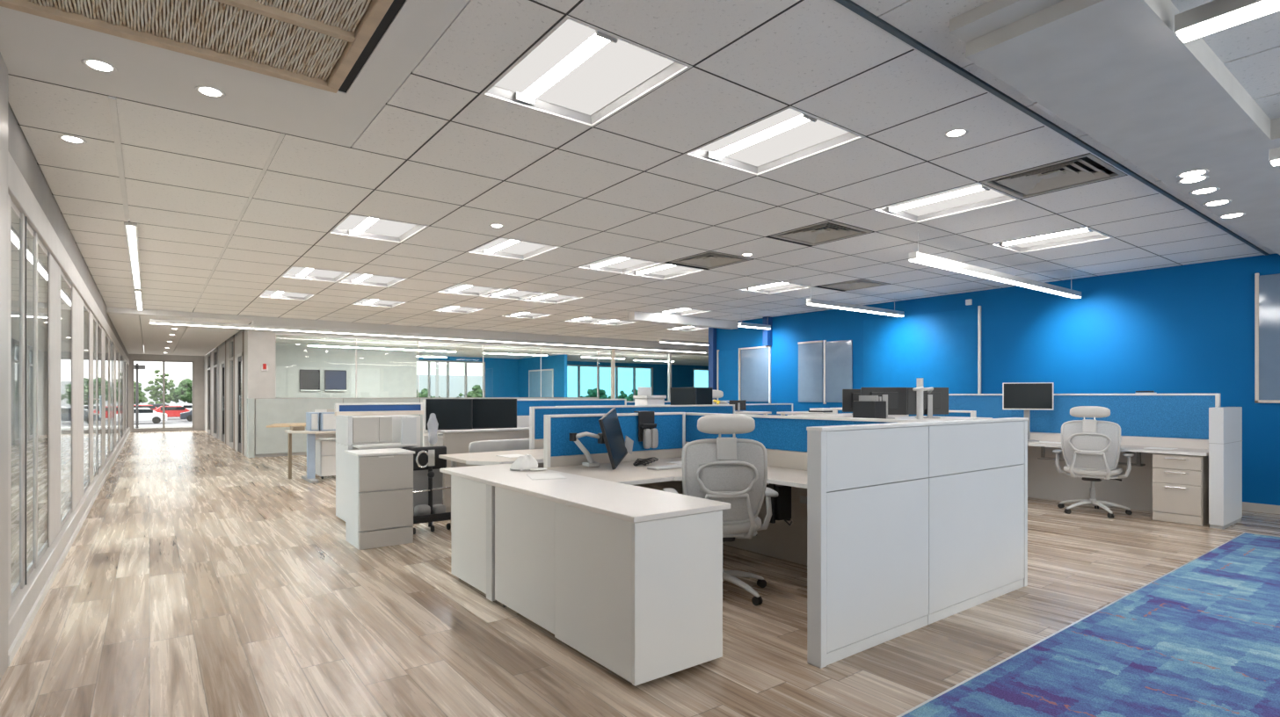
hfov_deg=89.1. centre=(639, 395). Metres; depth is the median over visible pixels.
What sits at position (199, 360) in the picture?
wall
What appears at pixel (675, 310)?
diffuser
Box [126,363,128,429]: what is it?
window
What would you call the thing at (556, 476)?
paper sheet
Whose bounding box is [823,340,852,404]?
board
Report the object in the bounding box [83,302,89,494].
window
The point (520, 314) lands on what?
diffuser
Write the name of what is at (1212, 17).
linear light
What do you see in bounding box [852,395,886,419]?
organizer
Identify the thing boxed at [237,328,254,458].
wall
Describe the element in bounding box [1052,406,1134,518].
office chair
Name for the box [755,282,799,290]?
diffuser
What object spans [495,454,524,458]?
paper sheet
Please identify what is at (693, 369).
window
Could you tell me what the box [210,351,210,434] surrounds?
pier
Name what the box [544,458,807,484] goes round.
countertop
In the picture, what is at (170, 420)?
ground
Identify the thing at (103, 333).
wall pier
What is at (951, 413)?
wall
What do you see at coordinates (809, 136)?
diffuser
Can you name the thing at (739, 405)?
monitor
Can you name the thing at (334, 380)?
television
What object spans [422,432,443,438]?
countertop
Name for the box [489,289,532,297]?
diffuser
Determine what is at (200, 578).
floor
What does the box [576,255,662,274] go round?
ceiling light
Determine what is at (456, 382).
building
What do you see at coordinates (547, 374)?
board
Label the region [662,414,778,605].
office chair
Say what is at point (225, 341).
pier
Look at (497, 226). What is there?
recessed light
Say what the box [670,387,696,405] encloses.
monitor
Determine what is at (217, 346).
pier
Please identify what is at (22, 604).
trim
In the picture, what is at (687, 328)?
ceiling light
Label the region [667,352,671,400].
column
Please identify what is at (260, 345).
wall column
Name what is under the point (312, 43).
ceiling panel
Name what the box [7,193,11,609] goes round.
wall pier
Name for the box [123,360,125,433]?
window
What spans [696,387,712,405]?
monitor
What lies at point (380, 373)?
wall
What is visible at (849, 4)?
trim
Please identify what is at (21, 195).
trim
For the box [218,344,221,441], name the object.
pier
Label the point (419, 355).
linear light
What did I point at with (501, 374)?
wall
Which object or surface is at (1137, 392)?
marker tray
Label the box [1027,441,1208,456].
countertop
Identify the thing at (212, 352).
pier
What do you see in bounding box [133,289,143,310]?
light strip
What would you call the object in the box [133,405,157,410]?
car
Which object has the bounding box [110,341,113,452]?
window
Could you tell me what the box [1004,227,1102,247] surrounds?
diffuser
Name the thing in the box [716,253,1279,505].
wall
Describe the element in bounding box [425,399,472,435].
monitor
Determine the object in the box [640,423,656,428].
tray
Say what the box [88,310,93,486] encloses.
wall pier
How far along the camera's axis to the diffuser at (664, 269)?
8.01 m
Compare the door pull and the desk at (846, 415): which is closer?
the desk at (846, 415)
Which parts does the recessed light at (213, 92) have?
bulb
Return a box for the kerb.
[133,424,192,428]
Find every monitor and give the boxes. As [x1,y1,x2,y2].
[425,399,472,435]
[472,399,516,429]
[569,407,633,469]
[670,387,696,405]
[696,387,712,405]
[729,400,746,411]
[842,389,860,414]
[860,387,907,419]
[907,387,948,418]
[1002,382,1053,442]
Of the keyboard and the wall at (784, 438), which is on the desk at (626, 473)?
the keyboard
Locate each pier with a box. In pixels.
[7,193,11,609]
[48,252,60,547]
[71,284,83,512]
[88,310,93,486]
[101,327,105,467]
[108,336,110,457]
[113,344,116,449]
[117,351,120,442]
[122,357,123,436]
[125,362,126,430]
[203,354,207,432]
[210,349,213,436]
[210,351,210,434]
[217,346,218,438]
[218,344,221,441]
[225,338,229,446]
[225,341,225,443]
[232,334,234,449]
[234,333,237,450]
[242,328,244,455]
[244,328,247,457]
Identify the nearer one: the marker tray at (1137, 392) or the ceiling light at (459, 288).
the marker tray at (1137, 392)
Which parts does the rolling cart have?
panel, plate, post, motor, knob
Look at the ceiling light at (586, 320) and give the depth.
13.19 m
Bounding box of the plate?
[1032,101,1056,116]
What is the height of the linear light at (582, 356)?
0.180 m
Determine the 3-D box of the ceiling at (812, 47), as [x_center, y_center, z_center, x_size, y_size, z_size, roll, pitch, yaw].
[5.483,-1.520,10.502,22.561,0.040,18.221,0,0,-37]
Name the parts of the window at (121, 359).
pane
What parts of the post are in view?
post, arm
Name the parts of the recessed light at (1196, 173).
bulb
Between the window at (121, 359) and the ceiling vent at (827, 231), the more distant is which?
the window at (121, 359)
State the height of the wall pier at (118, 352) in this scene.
2.100 m
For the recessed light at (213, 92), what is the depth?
3.20 m
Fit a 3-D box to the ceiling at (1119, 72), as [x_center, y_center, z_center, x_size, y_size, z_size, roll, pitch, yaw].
[5.584,-1.470,2.602,6.950,0.160,5.230,0,0,-37]
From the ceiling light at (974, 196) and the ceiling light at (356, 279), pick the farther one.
the ceiling light at (356, 279)
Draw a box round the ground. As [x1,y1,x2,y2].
[133,416,192,429]
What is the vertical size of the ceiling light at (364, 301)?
0.057 m
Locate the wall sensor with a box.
[965,299,972,305]
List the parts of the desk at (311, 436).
leg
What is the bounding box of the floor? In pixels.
[0,430,1279,716]
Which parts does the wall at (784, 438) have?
panel, fabric panel, rail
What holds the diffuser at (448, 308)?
attached to the ceiling light at (448, 309)
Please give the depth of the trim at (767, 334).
12.39 m
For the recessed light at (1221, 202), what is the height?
0.007 m
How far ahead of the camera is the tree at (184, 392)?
100.42 m
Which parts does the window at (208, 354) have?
pane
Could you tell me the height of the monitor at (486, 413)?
0.402 m
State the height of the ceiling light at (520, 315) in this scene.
0.057 m
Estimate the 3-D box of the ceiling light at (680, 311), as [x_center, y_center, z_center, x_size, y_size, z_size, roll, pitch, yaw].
[0.762,-1.525,11.690,0.664,0.057,0.855,0,0,-37]
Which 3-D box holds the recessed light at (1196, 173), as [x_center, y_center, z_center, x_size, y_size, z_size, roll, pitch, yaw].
[3.463,-1.387,4.077,0.160,0.007,0.160,0,0,-37]
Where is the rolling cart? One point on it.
(428, 507)
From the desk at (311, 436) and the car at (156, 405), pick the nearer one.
the desk at (311, 436)
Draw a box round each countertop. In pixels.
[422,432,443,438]
[439,454,730,523]
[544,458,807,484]
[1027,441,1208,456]
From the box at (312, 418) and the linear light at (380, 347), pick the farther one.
the linear light at (380, 347)
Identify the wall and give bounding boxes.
[0,52,7,681]
[7,101,128,358]
[128,354,203,432]
[218,349,708,437]
[221,341,225,362]
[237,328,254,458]
[254,398,598,454]
[275,342,413,398]
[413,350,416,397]
[422,399,626,498]
[518,354,567,397]
[529,404,734,449]
[543,412,685,494]
[593,403,792,415]
[626,400,729,405]
[685,412,940,566]
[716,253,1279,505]
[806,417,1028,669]
[835,408,976,417]
[948,393,1220,511]
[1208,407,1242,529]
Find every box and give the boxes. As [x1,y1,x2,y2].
[305,412,319,431]
[319,412,335,431]
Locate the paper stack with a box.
[808,407,832,412]
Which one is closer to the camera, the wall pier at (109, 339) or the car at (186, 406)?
the wall pier at (109, 339)
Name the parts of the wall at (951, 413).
rail, post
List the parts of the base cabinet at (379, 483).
drawer, drawer, handle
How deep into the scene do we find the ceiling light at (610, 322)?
13.61 m
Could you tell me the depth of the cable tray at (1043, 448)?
7.02 m
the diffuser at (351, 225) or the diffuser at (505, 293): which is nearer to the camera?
the diffuser at (351, 225)
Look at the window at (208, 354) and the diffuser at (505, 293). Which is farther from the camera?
the window at (208, 354)
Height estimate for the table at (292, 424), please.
0.760 m
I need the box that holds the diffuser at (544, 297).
[531,293,573,300]
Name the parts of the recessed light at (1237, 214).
bulb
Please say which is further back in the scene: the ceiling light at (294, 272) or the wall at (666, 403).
the wall at (666, 403)
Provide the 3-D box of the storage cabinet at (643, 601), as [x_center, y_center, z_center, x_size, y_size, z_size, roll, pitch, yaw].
[-0.238,0.893,3.453,0.513,0.714,1.400,0,0,-37]
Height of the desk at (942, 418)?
1.040 m
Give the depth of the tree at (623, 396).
76.21 m
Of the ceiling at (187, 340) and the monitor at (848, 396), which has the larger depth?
the ceiling at (187, 340)
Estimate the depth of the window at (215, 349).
19.83 m
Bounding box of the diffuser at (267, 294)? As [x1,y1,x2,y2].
[261,290,307,298]
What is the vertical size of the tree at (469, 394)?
2.936 m
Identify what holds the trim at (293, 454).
attached to the wall at (267, 411)
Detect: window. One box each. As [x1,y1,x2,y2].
[11,200,48,602]
[60,270,71,528]
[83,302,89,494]
[93,316,101,479]
[105,334,108,460]
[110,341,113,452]
[116,349,118,444]
[120,355,123,438]
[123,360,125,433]
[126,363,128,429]
[131,359,194,429]
[207,352,210,434]
[213,347,217,438]
[229,335,232,448]
[355,338,356,398]
[416,359,485,397]
[417,341,418,397]
[482,344,483,397]
[540,348,541,397]
[567,364,653,401]
[596,350,597,397]
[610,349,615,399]
[692,369,708,387]
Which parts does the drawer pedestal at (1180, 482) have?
handle, handle, handle, drawer, drawer, drawer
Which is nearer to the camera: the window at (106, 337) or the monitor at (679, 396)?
the monitor at (679, 396)
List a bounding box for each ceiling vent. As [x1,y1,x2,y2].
[669,251,752,269]
[770,220,872,246]
[819,278,889,290]
[980,153,1126,198]
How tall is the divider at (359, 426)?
1.152 m
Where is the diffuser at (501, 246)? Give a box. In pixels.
[477,238,547,254]
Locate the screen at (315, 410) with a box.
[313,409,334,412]
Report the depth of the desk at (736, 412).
9.03 m
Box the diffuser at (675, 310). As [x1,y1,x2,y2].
[674,309,697,312]
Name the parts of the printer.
scanner lid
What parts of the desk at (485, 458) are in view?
leg, modesty panel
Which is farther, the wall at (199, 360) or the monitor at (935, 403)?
the wall at (199, 360)
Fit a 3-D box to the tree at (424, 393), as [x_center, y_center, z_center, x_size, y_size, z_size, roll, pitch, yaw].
[-21.145,0.914,61.602,4.164,3.299,4.110,0,0,-37]
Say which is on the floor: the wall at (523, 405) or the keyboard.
the wall at (523, 405)
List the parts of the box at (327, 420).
panel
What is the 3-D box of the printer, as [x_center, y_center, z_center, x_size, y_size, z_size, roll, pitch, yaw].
[0.174,0.070,10.050,0.380,0.399,0.440,0,0,-37]
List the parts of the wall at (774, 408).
rail, fabric panel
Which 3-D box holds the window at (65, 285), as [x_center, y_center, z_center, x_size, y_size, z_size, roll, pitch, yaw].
[-4.969,0.030,5.584,0.069,2.100,1.000,0,0,-37]
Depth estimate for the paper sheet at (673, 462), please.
5.26 m
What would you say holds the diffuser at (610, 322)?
attached to the ceiling light at (610, 322)
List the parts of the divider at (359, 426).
panel, door, frame, navy panel, door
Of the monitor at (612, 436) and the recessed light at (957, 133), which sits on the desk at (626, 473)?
the monitor at (612, 436)
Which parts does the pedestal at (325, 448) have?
drawer, drawer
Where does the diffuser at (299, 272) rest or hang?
attached to the ceiling light at (294, 272)
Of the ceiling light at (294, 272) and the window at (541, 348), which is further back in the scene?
the window at (541, 348)
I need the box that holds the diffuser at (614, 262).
[589,256,649,269]
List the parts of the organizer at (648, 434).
plate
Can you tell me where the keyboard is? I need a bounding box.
[647,464,682,470]
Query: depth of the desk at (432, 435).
7.51 m
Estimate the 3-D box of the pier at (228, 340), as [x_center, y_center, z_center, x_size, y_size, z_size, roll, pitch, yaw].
[-10.326,-0.080,16.385,0.100,2.660,0.800,0,0,-37]
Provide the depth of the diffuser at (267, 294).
9.96 m
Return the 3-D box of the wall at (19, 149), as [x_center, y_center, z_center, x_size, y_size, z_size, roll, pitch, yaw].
[-10.188,-1.370,12.482,0.080,0.340,23.900,0,0,-37]
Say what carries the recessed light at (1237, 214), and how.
in the ceiling at (1119, 72)
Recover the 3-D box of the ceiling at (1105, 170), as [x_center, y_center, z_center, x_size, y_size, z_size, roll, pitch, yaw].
[0.040,-1.795,15.310,27.500,0.110,32.400,0,0,-37]
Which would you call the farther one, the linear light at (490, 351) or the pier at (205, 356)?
the pier at (205, 356)
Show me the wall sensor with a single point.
(967, 301)
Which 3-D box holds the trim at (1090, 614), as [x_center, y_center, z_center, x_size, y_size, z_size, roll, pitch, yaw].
[2.709,1.246,3.799,6.900,0.009,0.015,0,0,-37]
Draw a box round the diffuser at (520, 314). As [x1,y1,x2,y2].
[512,312,541,316]
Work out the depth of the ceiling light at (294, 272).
8.24 m
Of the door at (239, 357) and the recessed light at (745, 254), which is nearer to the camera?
the recessed light at (745, 254)
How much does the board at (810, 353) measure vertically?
1.090 m
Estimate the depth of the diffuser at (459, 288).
9.44 m
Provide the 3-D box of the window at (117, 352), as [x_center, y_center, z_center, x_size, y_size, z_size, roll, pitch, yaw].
[-11.622,0.030,14.407,0.069,2.100,1.400,0,0,-37]
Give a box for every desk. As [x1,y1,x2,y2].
[284,429,421,483]
[422,432,443,446]
[438,449,634,467]
[544,457,807,504]
[734,411,771,414]
[776,411,832,415]
[787,413,909,417]
[890,415,992,421]
[1027,433,1208,466]
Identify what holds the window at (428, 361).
in the wall at (501, 374)
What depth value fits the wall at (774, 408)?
10.29 m
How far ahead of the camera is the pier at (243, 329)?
13.60 m
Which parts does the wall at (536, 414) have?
post, panel, rail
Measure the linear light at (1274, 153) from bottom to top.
0.280 m
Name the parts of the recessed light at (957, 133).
bulb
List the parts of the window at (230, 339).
pane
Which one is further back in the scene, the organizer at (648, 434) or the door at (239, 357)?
the door at (239, 357)
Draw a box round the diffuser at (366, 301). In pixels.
[357,298,398,305]
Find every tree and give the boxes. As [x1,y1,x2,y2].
[133,380,148,404]
[143,370,175,404]
[167,378,192,404]
[416,388,440,397]
[457,391,481,397]
[471,385,482,397]
[580,388,610,399]
[618,389,637,401]
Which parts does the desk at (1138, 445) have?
rail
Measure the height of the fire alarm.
0.150 m
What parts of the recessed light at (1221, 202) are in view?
bulb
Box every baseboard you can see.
[1242,501,1279,514]
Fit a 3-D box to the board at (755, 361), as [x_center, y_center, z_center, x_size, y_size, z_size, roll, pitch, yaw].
[2.261,-0.400,12.745,0.038,1.100,0.770,0,0,-37]
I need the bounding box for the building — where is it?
[133,374,482,406]
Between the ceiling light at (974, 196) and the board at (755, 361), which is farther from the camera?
the board at (755, 361)
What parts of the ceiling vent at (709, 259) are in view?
plate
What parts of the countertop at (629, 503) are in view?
cap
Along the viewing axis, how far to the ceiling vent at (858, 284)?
8.90 m
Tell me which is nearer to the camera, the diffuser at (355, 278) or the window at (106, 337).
the diffuser at (355, 278)
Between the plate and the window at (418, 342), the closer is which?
the plate
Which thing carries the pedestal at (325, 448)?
on the floor
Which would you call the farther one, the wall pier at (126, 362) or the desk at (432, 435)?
the wall pier at (126, 362)
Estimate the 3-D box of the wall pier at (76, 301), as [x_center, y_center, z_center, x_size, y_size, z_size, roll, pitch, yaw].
[-5.660,0.030,6.472,0.115,2.100,1.250,0,0,-37]
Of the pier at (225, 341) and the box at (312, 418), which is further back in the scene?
the pier at (225, 341)
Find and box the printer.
[632,386,666,405]
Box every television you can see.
[299,369,319,391]
[324,370,346,391]
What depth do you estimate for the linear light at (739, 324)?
11.98 m
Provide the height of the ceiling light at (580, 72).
0.057 m
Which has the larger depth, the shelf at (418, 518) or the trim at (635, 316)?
the trim at (635, 316)
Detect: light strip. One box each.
[123,221,141,288]
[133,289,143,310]
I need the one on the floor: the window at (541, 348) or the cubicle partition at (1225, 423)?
the cubicle partition at (1225, 423)
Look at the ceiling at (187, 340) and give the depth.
17.25 m
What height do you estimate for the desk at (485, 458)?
0.705 m
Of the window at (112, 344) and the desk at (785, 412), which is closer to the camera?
the desk at (785, 412)
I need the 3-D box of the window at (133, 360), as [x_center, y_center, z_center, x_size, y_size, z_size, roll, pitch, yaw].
[-16.599,-0.020,22.677,1.740,2.400,0.120,0,0,-37]
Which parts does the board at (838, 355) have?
frame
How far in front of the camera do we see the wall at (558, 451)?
5.28 m
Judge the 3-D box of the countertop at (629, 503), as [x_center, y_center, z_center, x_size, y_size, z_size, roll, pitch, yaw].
[-0.483,0.469,3.797,0.570,0.131,2.275,0,0,-37]
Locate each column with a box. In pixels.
[246,328,275,398]
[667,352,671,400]
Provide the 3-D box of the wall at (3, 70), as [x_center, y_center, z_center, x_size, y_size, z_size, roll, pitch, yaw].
[-0.552,-0.145,-0.322,0.230,2.790,8.150,0,0,-37]
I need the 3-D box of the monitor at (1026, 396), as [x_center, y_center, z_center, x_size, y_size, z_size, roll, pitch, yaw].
[4.580,0.194,7.693,0.524,0.690,0.160,0,0,21]
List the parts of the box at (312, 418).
panel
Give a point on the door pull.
(100, 396)
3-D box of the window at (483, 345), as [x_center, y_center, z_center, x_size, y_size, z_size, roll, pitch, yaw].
[-4.496,-0.600,15.579,1.580,1.300,0.022,0,0,-37]
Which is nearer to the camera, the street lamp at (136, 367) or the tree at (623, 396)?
the street lamp at (136, 367)
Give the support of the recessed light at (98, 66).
in the ceiling at (812, 47)
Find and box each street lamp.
[133,363,145,429]
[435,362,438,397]
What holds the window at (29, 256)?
attached to the wall pier at (9, 196)
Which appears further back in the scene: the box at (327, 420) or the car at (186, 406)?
the car at (186, 406)
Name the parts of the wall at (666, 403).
rail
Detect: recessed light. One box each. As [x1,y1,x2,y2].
[58,135,87,144]
[80,58,117,73]
[194,85,225,98]
[489,224,504,228]
[741,253,753,256]
[944,128,968,138]
[1176,169,1209,178]
[1177,175,1209,184]
[1189,187,1220,195]
[1202,199,1231,206]
[1218,212,1245,218]
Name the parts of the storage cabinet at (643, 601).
door, door, panel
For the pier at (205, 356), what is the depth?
22.56 m
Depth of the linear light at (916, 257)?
6.66 m
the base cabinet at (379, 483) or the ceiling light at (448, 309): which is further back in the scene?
the ceiling light at (448, 309)
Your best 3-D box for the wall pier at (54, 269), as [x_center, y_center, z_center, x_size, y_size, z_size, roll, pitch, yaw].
[-4.462,0.030,4.883,0.115,2.100,0.730,0,0,-37]
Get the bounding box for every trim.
[7,0,1255,342]
[7,151,129,365]
[7,427,130,650]
[106,306,737,354]
[108,95,284,308]
[254,397,598,458]
[275,331,708,356]
[338,0,406,92]
[708,327,716,399]
[762,316,772,346]
[830,0,1265,255]
[834,0,1268,255]
[896,532,1244,716]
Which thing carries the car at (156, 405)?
on the ground
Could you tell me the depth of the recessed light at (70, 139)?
3.81 m
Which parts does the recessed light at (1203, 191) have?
bulb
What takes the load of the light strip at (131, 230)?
attached to the ceiling at (812, 47)
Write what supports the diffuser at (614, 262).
attached to the ceiling light at (614, 264)
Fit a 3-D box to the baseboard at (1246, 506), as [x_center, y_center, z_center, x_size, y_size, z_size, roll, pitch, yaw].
[5.771,1.205,8.109,0.020,0.090,14.000,0,0,-37]
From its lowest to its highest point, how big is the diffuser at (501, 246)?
0.004 m
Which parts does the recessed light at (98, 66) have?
bulb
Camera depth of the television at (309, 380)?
17.14 m
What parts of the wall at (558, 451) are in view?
post, panel, fabric panel, rail, post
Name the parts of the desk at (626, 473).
cable coil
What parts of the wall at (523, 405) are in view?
post, panel, fabric panel, rail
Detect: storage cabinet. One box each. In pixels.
[450,474,496,601]
[494,487,722,686]
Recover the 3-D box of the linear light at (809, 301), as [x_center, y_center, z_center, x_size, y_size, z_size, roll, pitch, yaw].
[3.156,-1.360,9.393,2.250,0.280,0.080,0,0,-37]
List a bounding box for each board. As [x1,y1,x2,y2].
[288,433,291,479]
[528,369,553,397]
[716,348,741,400]
[740,345,770,403]
[797,340,822,402]
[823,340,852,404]
[1254,273,1279,403]
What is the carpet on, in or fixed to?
on the floor
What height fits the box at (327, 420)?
0.269 m
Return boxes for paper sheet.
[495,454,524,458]
[526,472,567,479]
[668,461,682,465]
[1034,441,1061,443]
[1146,447,1178,450]
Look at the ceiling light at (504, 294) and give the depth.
9.88 m
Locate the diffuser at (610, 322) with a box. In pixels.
[609,320,627,323]
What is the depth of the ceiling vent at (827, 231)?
6.10 m
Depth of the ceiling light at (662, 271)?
8.02 m
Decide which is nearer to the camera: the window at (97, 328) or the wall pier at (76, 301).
the wall pier at (76, 301)
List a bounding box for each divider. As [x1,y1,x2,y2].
[334,402,423,522]
[441,427,542,512]
[468,438,529,452]
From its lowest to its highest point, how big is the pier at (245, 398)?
2.660 m
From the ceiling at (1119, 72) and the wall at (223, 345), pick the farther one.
the wall at (223, 345)
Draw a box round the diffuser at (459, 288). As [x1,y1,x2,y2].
[445,284,491,292]
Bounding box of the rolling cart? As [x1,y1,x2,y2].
[406,445,450,534]
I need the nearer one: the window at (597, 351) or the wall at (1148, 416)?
the wall at (1148, 416)
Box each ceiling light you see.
[258,290,315,300]
[280,266,351,282]
[328,213,429,243]
[336,272,407,287]
[350,298,406,307]
[431,305,485,313]
[436,283,502,296]
[467,237,559,260]
[480,15,692,127]
[481,289,544,300]
[502,312,552,319]
[520,293,584,304]
[562,317,609,323]
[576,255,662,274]
[593,320,639,325]
[622,263,705,279]
[654,308,710,315]
[666,326,708,331]
[683,106,865,175]
[738,282,813,294]
[872,181,1019,223]
[990,226,1113,253]
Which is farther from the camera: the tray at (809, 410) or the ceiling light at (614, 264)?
the tray at (809, 410)
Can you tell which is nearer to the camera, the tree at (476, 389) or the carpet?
the carpet
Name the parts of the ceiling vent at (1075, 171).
plate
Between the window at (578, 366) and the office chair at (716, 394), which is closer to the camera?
the office chair at (716, 394)
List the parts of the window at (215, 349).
pane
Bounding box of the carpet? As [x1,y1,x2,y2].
[901,532,1279,716]
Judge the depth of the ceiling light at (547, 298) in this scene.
10.27 m
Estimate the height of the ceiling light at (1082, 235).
0.057 m
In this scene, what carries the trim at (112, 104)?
attached to the ceiling at (812, 47)
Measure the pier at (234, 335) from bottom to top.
2.660 m
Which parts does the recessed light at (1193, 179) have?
bulb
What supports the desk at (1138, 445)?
on the floor
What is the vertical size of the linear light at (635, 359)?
0.180 m
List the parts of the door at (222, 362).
handle, pane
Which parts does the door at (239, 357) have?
handle, pane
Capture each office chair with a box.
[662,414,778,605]
[712,390,728,404]
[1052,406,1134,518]
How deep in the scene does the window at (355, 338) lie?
14.26 m
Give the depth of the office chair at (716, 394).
10.64 m
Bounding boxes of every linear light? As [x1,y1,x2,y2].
[149,319,706,353]
[307,342,378,349]
[378,346,456,352]
[416,354,446,357]
[483,347,547,356]
[581,355,624,359]
[633,357,673,362]
[659,339,708,345]
[737,312,770,329]
[806,283,904,317]
[908,231,1081,298]
[1174,0,1279,43]
[1269,146,1279,166]
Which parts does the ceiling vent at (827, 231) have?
plate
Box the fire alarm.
[261,363,268,371]
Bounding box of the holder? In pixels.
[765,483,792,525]
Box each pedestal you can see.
[315,438,336,479]
[1152,453,1208,526]
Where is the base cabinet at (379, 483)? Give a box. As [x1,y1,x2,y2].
[344,448,414,550]
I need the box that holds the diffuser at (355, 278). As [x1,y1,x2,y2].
[343,273,398,283]
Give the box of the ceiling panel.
[0,0,393,93]
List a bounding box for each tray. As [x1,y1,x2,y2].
[290,426,305,430]
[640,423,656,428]
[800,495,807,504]
[808,410,832,412]
[1037,446,1145,466]
[1134,391,1156,393]
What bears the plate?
attached to the ceiling at (812, 47)
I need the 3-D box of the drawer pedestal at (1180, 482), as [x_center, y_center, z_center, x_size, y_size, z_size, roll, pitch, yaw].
[5.442,0.916,6.508,0.573,0.668,0.390,0,0,-37]
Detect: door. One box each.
[221,360,225,443]
[236,352,242,454]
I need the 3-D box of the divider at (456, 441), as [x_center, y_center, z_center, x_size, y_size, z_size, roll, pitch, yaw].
[-1.449,0.807,7.236,1.520,0.885,0.100,0,0,-37]
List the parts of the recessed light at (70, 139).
bulb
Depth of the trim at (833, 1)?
3.27 m
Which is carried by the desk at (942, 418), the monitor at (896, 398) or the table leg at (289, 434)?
the monitor at (896, 398)
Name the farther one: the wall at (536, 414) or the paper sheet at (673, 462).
the wall at (536, 414)
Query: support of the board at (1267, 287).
attached to the wall at (1186, 329)
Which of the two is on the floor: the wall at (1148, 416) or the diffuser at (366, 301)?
the wall at (1148, 416)
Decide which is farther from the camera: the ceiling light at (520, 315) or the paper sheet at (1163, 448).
the ceiling light at (520, 315)
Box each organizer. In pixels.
[633,411,658,449]
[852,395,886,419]
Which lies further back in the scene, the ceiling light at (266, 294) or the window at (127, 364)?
the window at (127, 364)
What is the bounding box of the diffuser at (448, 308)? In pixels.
[442,305,473,311]
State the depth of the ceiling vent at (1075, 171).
4.53 m
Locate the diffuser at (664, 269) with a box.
[634,263,693,275]
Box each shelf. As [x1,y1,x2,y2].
[352,443,416,448]
[413,512,450,524]
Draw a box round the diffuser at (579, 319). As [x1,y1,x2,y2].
[578,318,598,320]
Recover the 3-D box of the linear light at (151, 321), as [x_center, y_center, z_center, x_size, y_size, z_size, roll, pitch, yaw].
[-3.289,-1.375,15.242,13.100,0.250,0.060,0,0,-37]
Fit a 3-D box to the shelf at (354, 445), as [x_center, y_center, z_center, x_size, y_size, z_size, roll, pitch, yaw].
[-2.485,0.485,6.336,0.540,0.020,0.270,0,0,-37]
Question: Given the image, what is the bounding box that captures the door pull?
[94,395,101,418]
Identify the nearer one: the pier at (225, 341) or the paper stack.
the paper stack
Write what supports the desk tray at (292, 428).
on the desk at (311, 436)
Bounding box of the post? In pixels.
[912,378,933,419]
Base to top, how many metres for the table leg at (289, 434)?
0.690 m
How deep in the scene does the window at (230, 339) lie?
16.00 m
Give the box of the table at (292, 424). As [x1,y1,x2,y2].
[266,422,319,439]
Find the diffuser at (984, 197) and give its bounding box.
[888,183,1005,216]
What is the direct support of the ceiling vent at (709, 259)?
in the ceiling at (812, 47)
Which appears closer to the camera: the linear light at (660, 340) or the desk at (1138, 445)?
the desk at (1138, 445)
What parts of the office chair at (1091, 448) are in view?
armrest, lumbar frame, frame, seat frame, seat, armrest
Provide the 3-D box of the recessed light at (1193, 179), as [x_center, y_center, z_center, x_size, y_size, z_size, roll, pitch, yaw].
[3.557,-1.387,4.185,0.160,0.007,0.160,0,0,-37]
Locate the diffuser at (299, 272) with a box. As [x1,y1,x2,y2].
[285,267,342,278]
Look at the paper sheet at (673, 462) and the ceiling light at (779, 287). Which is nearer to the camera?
the paper sheet at (673, 462)
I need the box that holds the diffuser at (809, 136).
[699,108,849,167]
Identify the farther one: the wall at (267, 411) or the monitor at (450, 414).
the wall at (267, 411)
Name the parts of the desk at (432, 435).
leg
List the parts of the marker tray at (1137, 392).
arm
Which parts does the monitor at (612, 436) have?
arm, arm, plate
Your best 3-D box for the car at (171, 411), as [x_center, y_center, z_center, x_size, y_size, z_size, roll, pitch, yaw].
[-50.246,1.840,69.790,4.400,1.420,1.750,0,0,-37]
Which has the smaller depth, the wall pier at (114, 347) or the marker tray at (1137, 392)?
the marker tray at (1137, 392)
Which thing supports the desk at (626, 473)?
on the floor
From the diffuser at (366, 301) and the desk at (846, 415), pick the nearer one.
the desk at (846, 415)
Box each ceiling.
[0,0,1279,342]
[108,313,708,366]
[122,156,1114,344]
[949,0,1279,254]
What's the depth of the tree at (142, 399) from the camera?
93.10 m
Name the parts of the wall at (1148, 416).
rail, fabric panel, panel, post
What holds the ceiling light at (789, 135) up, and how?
attached to the ceiling at (812, 47)
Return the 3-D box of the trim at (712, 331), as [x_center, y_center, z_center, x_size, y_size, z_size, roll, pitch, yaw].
[1.533,-0.125,13.680,0.120,2.750,0.140,0,0,-37]
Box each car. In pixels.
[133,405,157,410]
[133,407,167,423]
[148,404,168,407]
[154,406,189,417]
[180,409,192,421]
[181,404,192,410]
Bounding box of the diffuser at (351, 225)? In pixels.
[335,214,417,237]
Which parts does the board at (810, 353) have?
frame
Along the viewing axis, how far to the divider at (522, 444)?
6.70 m
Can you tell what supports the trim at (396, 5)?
attached to the ceiling at (812, 47)

